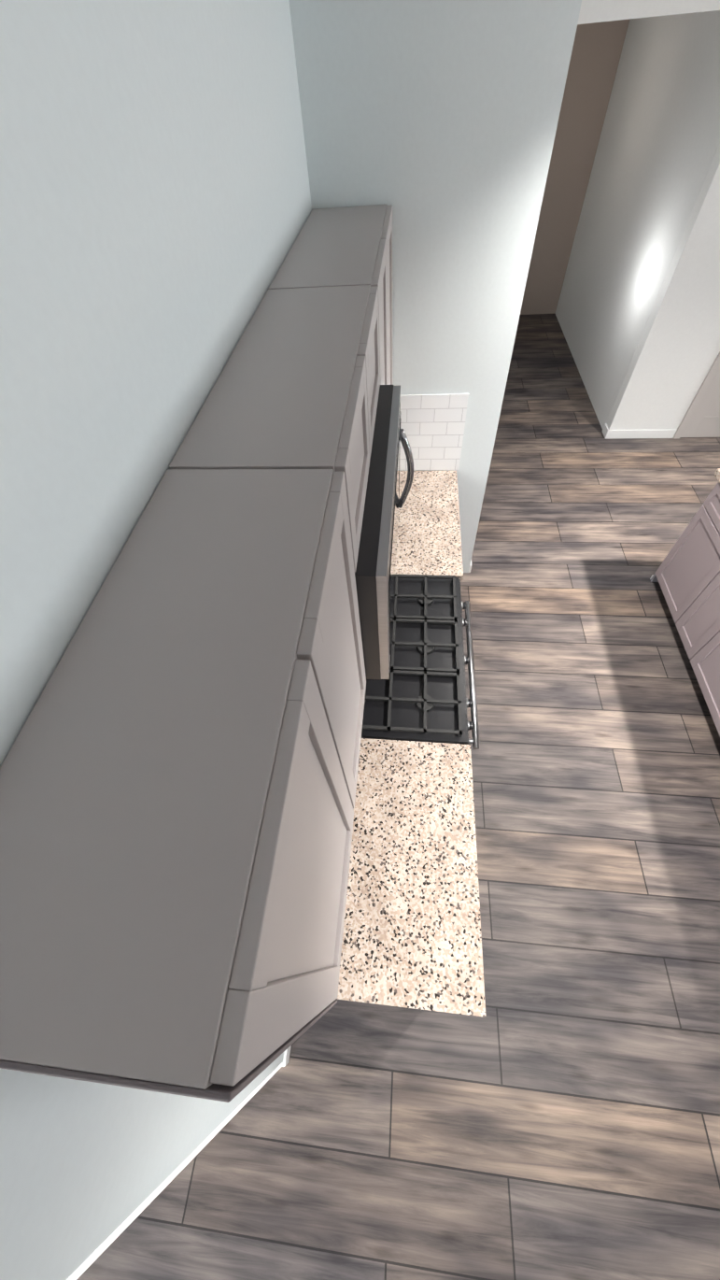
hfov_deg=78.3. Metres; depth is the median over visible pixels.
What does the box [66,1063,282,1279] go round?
trim
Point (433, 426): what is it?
tile backsplash
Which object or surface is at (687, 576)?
kitchen island
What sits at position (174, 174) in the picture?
wall
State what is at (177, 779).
upper cabinet
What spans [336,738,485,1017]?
countertop
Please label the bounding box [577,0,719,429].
wall
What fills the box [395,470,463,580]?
countertop
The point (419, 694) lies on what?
gas range
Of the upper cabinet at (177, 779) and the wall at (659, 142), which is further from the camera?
the wall at (659, 142)
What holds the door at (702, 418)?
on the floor
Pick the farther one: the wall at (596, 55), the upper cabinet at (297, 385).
the wall at (596, 55)
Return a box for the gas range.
[361,574,479,749]
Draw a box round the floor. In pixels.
[76,313,719,1279]
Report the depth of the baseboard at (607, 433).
4.29 m
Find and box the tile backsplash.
[400,393,469,470]
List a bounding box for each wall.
[0,0,582,1279]
[520,19,629,314]
[555,10,719,428]
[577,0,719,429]
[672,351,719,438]
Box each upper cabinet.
[0,469,366,1102]
[169,284,380,572]
[268,204,392,384]
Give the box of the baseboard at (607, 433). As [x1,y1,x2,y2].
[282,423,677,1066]
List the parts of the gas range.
handle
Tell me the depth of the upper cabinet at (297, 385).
0.97 m
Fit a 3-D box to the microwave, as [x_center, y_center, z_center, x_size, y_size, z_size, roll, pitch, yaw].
[-0.055,-0.376,1.454,0.453,0.469,0.880,2,55,6]
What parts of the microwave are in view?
microwave handle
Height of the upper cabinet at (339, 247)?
0.751 m
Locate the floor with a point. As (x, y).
(555, 1114)
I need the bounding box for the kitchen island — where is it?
[650,468,719,736]
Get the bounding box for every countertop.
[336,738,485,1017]
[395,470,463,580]
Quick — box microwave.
[355,384,413,680]

